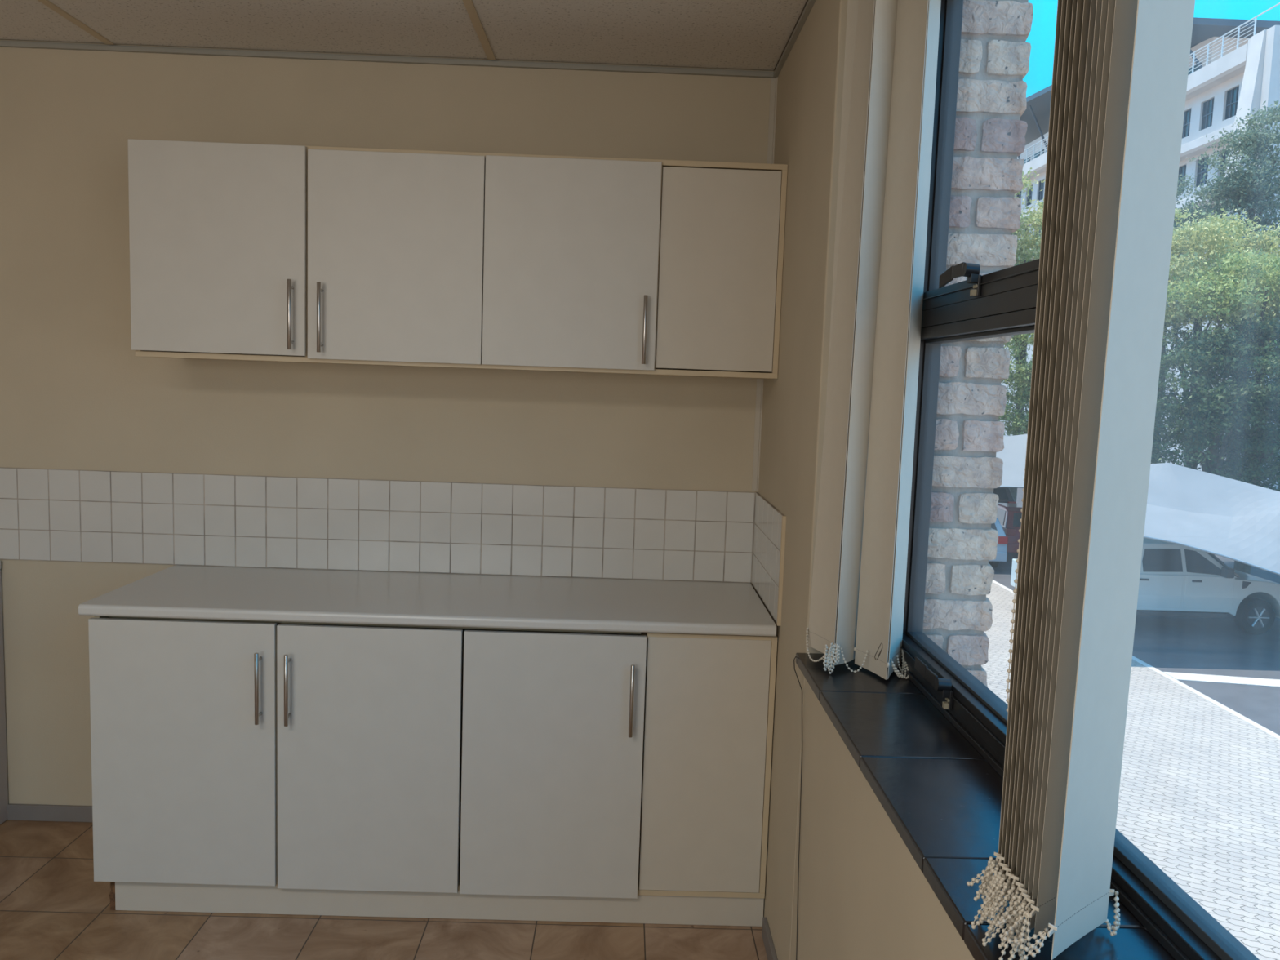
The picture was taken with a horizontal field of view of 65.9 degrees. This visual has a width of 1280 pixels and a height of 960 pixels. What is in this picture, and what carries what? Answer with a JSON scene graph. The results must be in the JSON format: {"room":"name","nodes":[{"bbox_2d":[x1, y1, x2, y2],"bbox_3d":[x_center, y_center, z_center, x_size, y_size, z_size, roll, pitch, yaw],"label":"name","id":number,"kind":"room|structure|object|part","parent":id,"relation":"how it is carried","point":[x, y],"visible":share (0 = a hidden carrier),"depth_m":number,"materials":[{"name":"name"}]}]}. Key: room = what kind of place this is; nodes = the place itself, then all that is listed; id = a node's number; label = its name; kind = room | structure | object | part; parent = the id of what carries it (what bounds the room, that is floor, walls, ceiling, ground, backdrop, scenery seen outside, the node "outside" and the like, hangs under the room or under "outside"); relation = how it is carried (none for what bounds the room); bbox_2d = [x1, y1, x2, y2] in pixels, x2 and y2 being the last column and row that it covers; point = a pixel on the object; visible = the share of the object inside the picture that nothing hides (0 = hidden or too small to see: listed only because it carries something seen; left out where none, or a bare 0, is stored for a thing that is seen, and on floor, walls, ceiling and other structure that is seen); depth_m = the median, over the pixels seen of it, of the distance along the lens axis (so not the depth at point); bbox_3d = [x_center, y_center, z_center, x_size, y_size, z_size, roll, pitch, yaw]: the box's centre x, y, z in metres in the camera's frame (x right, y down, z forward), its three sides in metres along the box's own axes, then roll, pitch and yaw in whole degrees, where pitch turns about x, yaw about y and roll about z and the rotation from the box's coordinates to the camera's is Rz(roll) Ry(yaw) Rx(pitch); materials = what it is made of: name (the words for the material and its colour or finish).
{"room":"office kitchenette","nodes":[
{"label":"office kitchenette","id":0,"kind":"room"},
{"bbox_2d":[0,820,768,959],"bbox_3d":[-2.413,1.487,0.766,5.600,0.150,5.250,2,6,-1],"label":"floor","id":1,"kind":"structure","parent":0,"point":[52,907],"depth_m":2.77,"materials":[{"name":"tile"}]},
{"bbox_2d":[0,569,8,824],"bbox_3d":[-2.731,0.739,3.013,1.193,0.866,0.611,2,6,-1],"label":"base cabinet","id":2,"kind":"object","parent":1,"relation":"on","point":[3,763],"visible":1,"depth_m":3.32,"materials":[{"name":"grey"}]},
{"bbox_2d":[88,615,777,926],"bbox_3d":[-0.586,0.812,3.050,1.908,0.862,0.617,2,6,-1],"label":"base cabinet","id":3,"kind":"object","parent":1,"relation":"on","point":[238,766],"visible":0.89,"depth_m":2.78,"materials":[{"name":"beige plastic"}]},
{"bbox_3d":[-1.278,0.768,2.770,0.511,0.758,0.018,2,6,-1],"label":"door","id":4,"kind":"part","parent":3,"relation":"part of","materials":[{"name":"white plastic"}]},
{"bbox_3d":[-1.055,0.573,2.727,0.012,0.201,0.036,2,6,-1],"label":"handle","id":5,"kind":"part","parent":3,"relation":"part of","materials":[{"name":"silver metal"}]},
{"bbox_3d":[-0.974,0.578,2.728,0.012,0.201,0.036,2,6,-1],"label":"handle","id":6,"kind":"part","parent":3,"relation":"part of","materials":[{"name":"silver metal"}]},
{"bbox_3d":[-0.762,0.789,2.779,0.510,0.764,0.018,2,6,-1],"label":"door","id":7,"kind":"part","parent":3,"relation":"part of","materials":[{"name":"white plastic"}]},
{"bbox_2d":[78,564,776,636],"bbox_3d":[-0.585,0.360,3.019,1.922,0.032,0.591,2,6,-1],"label":"countertop","id":8,"kind":"structure","parent":3,"relation":"on","point":[176,591],"depth_m":2.90,"materials":[{"name":"white laminate"}]},
{"bbox_3d":[-0.248,0.808,2.789,0.508,0.765,0.018,2,6,-1],"label":"door","id":9,"kind":"part","parent":3,"relation":"part of","materials":[{"name":"white plastic"}]},
{"bbox_3d":[-0.023,0.611,2.745,0.012,0.204,0.036,2,6,-1],"label":"handle","id":10,"kind":"part","parent":3,"relation":"part of","materials":[{"name":"silver metal"}]},
{"bbox_3d":[0.182,0.813,2.811,0.346,0.743,0.018,2,6,-1],"label":"filler panel","id":11,"kind":"part","parent":3,"relation":"part of","materials":[{"name":"white plastic"}]},
{"bbox_2d":[0,39,776,805],"bbox_3d":[-2.391,-0.208,3.334,6.020,3.009,0.200,2,6,-1],"label":"wall","id":12,"kind":"structure","parent":0,"point":[75,394],"depth_m":3.23,"materials":[{"name":"beige paint"}]},
{"bbox_2d":[7,803,92,822],"bbox_3d":[-3.410,1.090,3.344,3.670,0.055,0.012,2,6,-1],"label":"baseboard","id":13,"kind":"structure","parent":12,"relation":"attached to","point":[35,812],"depth_m":3.36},
{"bbox_2d":[0,40,776,78],"bbox_3d":[-2.359,-1.388,3.108,5.599,0.018,0.014,2,6,-1],"label":"trim","id":14,"kind":"structure","parent":12,"relation":"attached to","point":[2,43],"depth_m":3.13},
{"bbox_2d":[0,467,786,626],"bbox_3d":[-1.135,0.172,2.993,3.057,0.307,0.590,2,6,-1],"label":"backsplash","id":15,"kind":"structure","parent":12,"relation":"attached to","point":[64,515],"depth_m":3.28,"materials":[{"name":"white tile"}]},
{"bbox_2d":[127,138,787,378],"bbox_3d":[-0.531,-0.656,3.025,1.900,0.622,0.375,2,6,-1],"label":"upper cabinet","id":16,"kind":"object","parent":12,"relation":"attached to","point":[259,252],"visible":1,"depth_m":2.88,"materials":[{"name":"white laminate"}]},
{"bbox_3d":[-1.226,-0.671,2.870,0.506,0.600,0.018,2,6,-1],"label":"door","id":17,"kind":"part","parent":16,"relation":"part of","materials":[{"name":"white laminate"}]},
{"bbox_3d":[-1.014,-0.480,2.865,0.012,0.201,0.036,2,6,-1],"label":"handle","id":18,"kind":"part","parent":16,"relation":"part of","materials":[{"name":"silver metal"}]},
{"bbox_3d":[-0.929,-0.472,2.868,0.012,0.201,0.036,2,6,-1],"label":"handle","id":19,"kind":"part","parent":16,"relation":"part of","materials":[{"name":"silver metal"}]},
{"bbox_3d":[-0.712,-0.647,2.880,0.508,0.598,0.018,2,6,-1],"label":"door","id":20,"kind":"part","parent":16,"relation":"part of","materials":[{"name":"white laminate"}]},
{"bbox_3d":[-0.202,-0.631,2.889,0.509,0.600,0.018,2,6,-1],"label":"door","id":21,"kind":"part","parent":16,"relation":"part of","materials":[{"name":"white laminate"}]},
{"bbox_3d":[0.013,-0.438,2.884,0.012,0.198,0.036,2,6,-1],"label":"handle","id":22,"kind":"part","parent":16,"relation":"part of","materials":[{"name":"silver metal"}]},
{"bbox_3d":[0.230,-0.618,2.913,0.346,0.582,0.018,2,6,-1],"label":"filler panel","id":23,"kind":"part","parent":16,"relation":"part of","materials":[{"name":"beige laminate"}]},
{"bbox_2d":[751,76,777,491],"bbox_3d":[0.406,-0.625,3.223,0.020,1.330,0.016,2,6,-1],"label":"trim","id":24,"kind":"structure","parent":12,"relation":"attached to","point":[773,93],"depth_m":3.26,"materials":[{"name":"beige"}]},
{"bbox_2d":[0,0,808,70],"bbox_3d":[-2.316,-1.281,0.487,5.600,0.301,5.250,2,6,-1],"label":"ceiling","id":25,"kind":"structure","parent":0,"point":[741,34],"depth_m":2.87,"materials":[{"name":"beige paint"}]},
{"bbox_2d":[753,0,974,959],"bbox_3d":[0.545,0.162,0.673,0.220,3.009,5.250,2,6,-1],"label":"wall","id":26,"kind":"structure","parent":0,"point":[863,895],"depth_m":2.36,"materials":[{"name":"beige paint"}]},
{"bbox_2d":[761,917,777,959],"bbox_3d":[0.387,1.508,0.506,0.012,0.055,4.650,2,6,-1],"label":"baseboard","id":27,"kind":"structure","parent":26,"relation":"attached to","point":[766,932],"depth_m":2.72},
{"bbox_2d":[773,0,816,76],"bbox_3d":[0.469,-1.030,0.545,0.014,0.012,5.235,2,6,-1],"label":"trim","id":28,"kind":"structure","parent":26,"relation":"attached to","point":[810,4],"depth_m":2.78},
{"bbox_2d":[795,0,1259,959],"bbox_3d":[0.570,-0.153,0.333,0.286,1.595,3.934,2,6,-1],"label":"window","id":29,"kind":"structure","parent":26,"relation":"in","point":[930,744],"depth_m":1.74,"materials":[{"name":"black metal"}]},
{"bbox_2d":[793,656,802,959],"bbox_3d":[0.367,0.851,2.345,0.027,0.873,0.115,2,6,-1],"label":"cord","id":30,"kind":"object","parent":29,"relation":"hanging from","point":[795,656],"visible":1,"depth_m":2.35,"materials":[{"name":"grey plastic"}]},
{"bbox_2d":[805,0,941,679],"bbox_3d":[0.523,-0.328,1.933,0.211,1.567,0.675,2,6,-1],"label":"vertical blind","id":31,"kind":"object","parent":29,"relation":"attached to","point":[886,49],"visible":1,"depth_m":2.15,"materials":[{"name":"beige fabric"}]},
{"bbox_3d":[0.482,0.394,2.223,0.246,0.071,0.129,4,6,21],"label":"bead chain","id":32,"kind":"part","parent":31,"relation":"part of","materials":[{"name":"beige plastic"}]},
{"bbox_2d":[874,644,883,660],"bbox_3d":[0.527,0.378,2.169,0.001,0.044,0.036,0,6,-20],"label":"paper clip","id":33,"kind":"object","parent":31,"relation":"attached to","point":[880,644],"visible":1,"depth_m":2.17,"materials":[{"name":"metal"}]},
{"bbox_3d":[0.568,0.380,1.955,0.008,0.036,0.093,1,6,-10],"label":"lever","id":34,"kind":"part","parent":29,"relation":"part of","materials":[{"name":"black metal"}]},
{"bbox_3d":[0.586,0.412,1.905,0.031,0.060,0.025,2,6,-1],"label":"handle","id":35,"kind":"part","parent":29,"relation":"part of","materials":[{"name":"black metal"}]},
{"bbox_3d":[0.591,0.431,1.907,0.008,0.020,0.018,2,6,-1],"label":"catch plate","id":36,"kind":"part","parent":29,"relation":"part of","materials":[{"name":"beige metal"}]},
{"bbox_3d":[0.594,-0.389,1.877,0.008,0.040,0.093,1,6,-10],"label":"lever","id":37,"kind":"part","parent":29,"relation":"part of","materials":[{"name":"black metal"}]},
{"bbox_3d":[0.641,0.071,1.863,0.064,0.744,0.850,2,6,-1],"label":"sash frame","id":38,"kind":"part","parent":29,"relation":"part of","materials":[{"name":"black metal"}]},
{"bbox_3d":[0.613,-0.371,1.827,0.031,0.060,0.025,2,6,-1],"label":"handle","id":39,"kind":"part","parent":29,"relation":"part of","materials":[{"name":"black metal"}]},
{"bbox_3d":[0.618,-0.352,1.828,0.008,0.020,0.018,2,6,-1],"label":"catch plate","id":40,"kind":"part","parent":29,"relation":"part of","materials":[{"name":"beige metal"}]},
{"bbox_3d":[0.668,-0.694,1.786,0.064,0.720,0.850,2,6,-1],"label":"sash frame","id":41,"kind":"part","parent":29,"relation":"part of","materials":[{"name":"black metal"}]},
{"bbox_3d":[0.512,0.626,0.411,0.223,0.025,3.934,2,6,-1],"label":"sill","id":42,"kind":"part","parent":29,"relation":"part of","materials":[{"name":"black stone"}]},
{"bbox_3d":[0.680,-0.161,0.332,0.068,1.571,3.932,2,6,-1],"label":"frame","id":43,"kind":"part","parent":29,"relation":"part of","materials":[{"name":"black metal"}]},
{"bbox_2d":[966,0,1195,959],"bbox_3d":[0.491,-0.150,0.139,0.170,1.565,2.850,2,6,0],"label":"vertical blind","id":44,"kind":"object","parent":29,"relation":"attached to","point":[1121,67],"visible":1,"depth_m":1.07,"materials":[{"name":"beige fabric"}]},
{"bbox_3d":[0.413,0.501,1.131,0.043,0.068,0.170,2,6,-1],"label":"bead chain","id":45,"kind":"part","parent":44,"relation":"part of","materials":[{"name":"beige plastic"}]},
{"bbox_3d":[0.487,-0.347,1.168,0.026,1.308,0.017,2,6,-1],"label":"control chain","id":46,"kind":"part","parent":44,"relation":"part of","materials":[{"name":"beige plastic"}]},
{"bbox_3d":[0.541,0.497,1.199,0.026,0.066,0.134,1,6,-13],"label":"bead chain","id":47,"kind":"part","parent":44,"relation":"part of","materials":[{"name":"beige plastic"}]},
{"label":"outside","id":48,"kind":"structure","parent":0,"visible":0},
{"bbox_2d":[992,488,1279,583],"bbox_3d":[19.300,-1.434,69.657,80.000,0.194,88.200,2,6,-1],"label":"ground","id":49,"kind":"structure","parent":48,"point":[1003,570],"depth_m":27.71,"materials":[{"name":"grey asphalt"}]},
{"bbox_2d":[988,517,1008,567],"bbox_3d":[8.975,1.511,28.233,1.700,1.500,4.020,2,6,1],"label":"car","id":50,"kind":"object","parent":49,"relation":"on","point":[1002,548],"visible":0.2,"depth_m":26.29,"materials":[{"name":"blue metal"}]},
{"bbox_2d":[997,535,1008,544],"bbox_3d":[9.658,1.597,26.319,0.260,0.200,0.165,2,6,1],"label":"tail lamp","id":51,"kind":"object","parent":50,"relation":"attached to","point":[1002,540],"depth_m":26.24,"materials":[{"name":"red plastic"}]},
{"bbox_2d":[993,487,1016,503],"bbox_3d":[12.587,0.772,36.845,1.700,1.500,4.020,2,6,5],"label":"car","id":52,"kind":"object","parent":49,"relation":"on","point":[1005,495],"visible":0.08,"depth_m":35.06,"materials":[{"name":"grey paint"}]},
{"bbox_2d":[996,502,1022,552],"bbox_3d":[11.338,1.440,29.759,1.700,1.500,4.020,2,6,5],"label":"car","id":53,"kind":"object","parent":49,"relation":"on","point":[1009,515],"visible":0.07,"depth_m":28.09,"materials":[{"name":"red paint"}]},
{"bbox_2d":[1004,528,1015,535],"bbox_3d":[10.472,1.465,27.917,0.260,0.200,0.165,2,6,5],"label":"tail lamp","id":54,"kind":"object","parent":53,"relation":"attached to","point":[1008,531],"depth_m":27.84,"materials":[{"name":"red plastic"}]},
{"bbox_2d":[995,434,1027,488],"bbox_3d":[11.896,0.216,31.373,6.331,3.650,11.638,3,6,8],"label":"shade sail","id":55,"kind":"object","parent":49,"relation":"on","point":[1013,455],"visible":0.11,"depth_m":27.28,"materials":[{"name":"white fabric"}]},
{"bbox_2d":[998,333,1034,435],"bbox_3d":[15.913,-2.482,37.507,7.087,8.097,4.434,2,6,-1],"label":"tree","id":56,"kind":"object","parent":49,"relation":"on","point":[1019,424],"visible":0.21,"depth_m":37.01,"materials":[{"name":"green plant"}]},
{"bbox_2d":[1004,162,1044,502],"bbox_3d":[16.220,-5.686,40.157,7.964,13.953,5.243,2,6,-3],"label":"tree","id":57,"kind":"object","parent":49,"relation":"on","point":[1035,242],"visible":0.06,"depth_m":39.34,"materials":[{"name":"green plant"}]},
{"bbox_2d":[1000,2,1279,489],"bbox_3d":[36.902,-16.337,75.544,17.600,29.474,58.014,2,6,-1],"label":"office building","id":58,"kind":"structure","parent":49,"relation":"on","point":[1234,64],"depth_m":52.72,"materials":[{"name":"white concrete"}]},
{"bbox_3d":[29.382,-24.439,73.356,0.070,1.105,55.500,2,6,-1],"label":"railing","id":59,"kind":"part","parent":58,"relation":"part of","materials":[{"name":"silver metal"}]},
{"bbox_2d":[1151,168,1227,463],"bbox_3d":[17.033,-3.795,31.748,2.697,11.926,2.538,2,6,-1],"label":"tree","id":60,"kind":"object","parent":49,"relation":"on","point":[1185,184],"visible":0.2,"depth_m":31.15,"materials":[{"name":"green plant"}]},
{"bbox_2d":[1151,311,1279,555],"bbox_3d":[15.790,-0.956,26.142,8.889,7.328,5.155,1,6,-8],"label":"tree","id":61,"kind":"object","parent":49,"relation":"on","point":[1212,415],"visible":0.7,"depth_m":25.30,"materials":[{"name":"green plant"}]},
{"bbox_2d":[1162,200,1279,468],"bbox_3d":[17.349,-2.431,27.649,10.469,10.060,5.704,1,6,-13],"label":"tree","id":62,"kind":"object","parent":49,"relation":"on","point":[1217,241],"visible":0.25,"depth_m":26.37,"materials":[{"name":"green plant"}]},
{"bbox_2d":[1166,247,1279,573],"bbox_3d":[16.417,-1.605,25.551,6.472,8.773,3.237,2,6,-3],"label":"tree","id":63,"kind":"object","parent":49,"relation":"on","point":[1270,268],"visible":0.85,"depth_m":25.20,"materials":[{"name":"green plant"}]},
{"bbox_2d":[1185,99,1279,472],"bbox_3d":[19.830,-4.875,31.724,5.400,14.275,3.470,2,6,4],"label":"tree","id":64,"kind":"object","parent":49,"relation":"on","point":[1245,186],"visible":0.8,"depth_m":30.85,"materials":[{"name":"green plant"}]},
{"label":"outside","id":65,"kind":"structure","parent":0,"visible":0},
{"bbox_2d":[992,579,1279,740],"bbox_3d":[9.222,4.328,8.780,0.120,0.204,33.800,2,6,-1],"label":"strip","id":66,"kind":"object","parent":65,"point":[1222,706],"depth_m":15.95,"materials":[{"name":"paint"}]},
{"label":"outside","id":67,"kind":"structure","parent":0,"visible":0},
{"bbox_2d":[981,582,1279,959],"bbox_3d":[4.801,4.184,8.704,8.829,0.200,33.800,2,6,-1],"label":"paved sidewalk","id":68,"kind":"structure","parent":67,"point":[1199,796],"depth_m":11.96,"materials":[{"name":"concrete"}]},
{"bbox_2d":[922,0,1033,687],"bbox_3d":[0.692,1.458,2.579,0.229,6.159,0.229,2,6,-1],"label":"brick pier","id":69,"kind":"structure","parent":68,"relation":"on","point":[989,138],"depth_m":2.30,"materials":[{"name":"brick"}]},
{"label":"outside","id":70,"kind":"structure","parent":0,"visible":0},
{"bbox_2d":[992,577,1279,735],"bbox_3d":[34.704,5.174,9.225,50.880,0.196,33.800,2,6,-1],"label":"road","id":71,"kind":"structure","parent":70,"point":[1185,645],"depth_m":18.58,"materials":[{"name":"grey asphalt"}]},
{"bbox_2d":[1010,537,1279,635],"bbox_3d":[10.928,2.144,21.012,5.290,1.820,2.087,2,6,-1],"label":"car","id":72,"kind":"object","parent":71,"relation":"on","point":[1176,580],"visible":0.57,"depth_m":20.21,"materials":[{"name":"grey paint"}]},
{"bbox_3d":[10.568,2.271,20.175,1.034,0.670,0.016,2,6,-1],"label":"door","id":73,"kind":"part","parent":72,"relation":"part of","materials":[{"name":"grey paint"}]},
{"bbox_3d":[11.642,2.307,20.194,1.004,0.670,0.016,2,6,-1],"label":"door","id":74,"kind":"part","parent":72,"relation":"part of","materials":[{"name":"grey paint"}]},
{"bbox_2d":[1220,567,1235,577],"bbox_3d":[11.943,1.883,20.061,0.170,0.200,0.220,2,6,-1],"label":"mirror","id":75,"kind":"object","parent":72,"relation":"attached to","point":[1225,572],"depth_m":19.97,"materials":[{"name":"grey plastic"}]},
{"bbox_2d":[1242,581,1251,588],"bbox_3d":[12.408,2.148,20.187,0.180,0.160,0.016,2,6,-1],"label":"vent","id":76,"kind":"object","parent":72,"relation":"attached to","point":[1246,584],"depth_m":20.18,"materials":[{"name":"grey plastic"}]},
{"bbox_2d":[1143,462,1279,575],"bbox_3d":[13.307,1.460,20.289,10.506,3.490,6.280,2,6,-1],"label":"shade sail","id":77,"kind":"object","parent":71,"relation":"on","point":[1238,521],"visible":0.62,"depth_m":18.86,"materials":[{"name":"white fabric"}]},
{"bbox_2d":[1163,671,1279,687],"bbox_3d":[12.621,3.554,16.665,7.018,0.008,0.494,3,6,8],"label":"concrete strip","id":78,"kind":"object","parent":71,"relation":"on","point":[1178,676],"visible":1,"depth_m":16.98,"materials":[{"name":"white concrete"}]}
]}

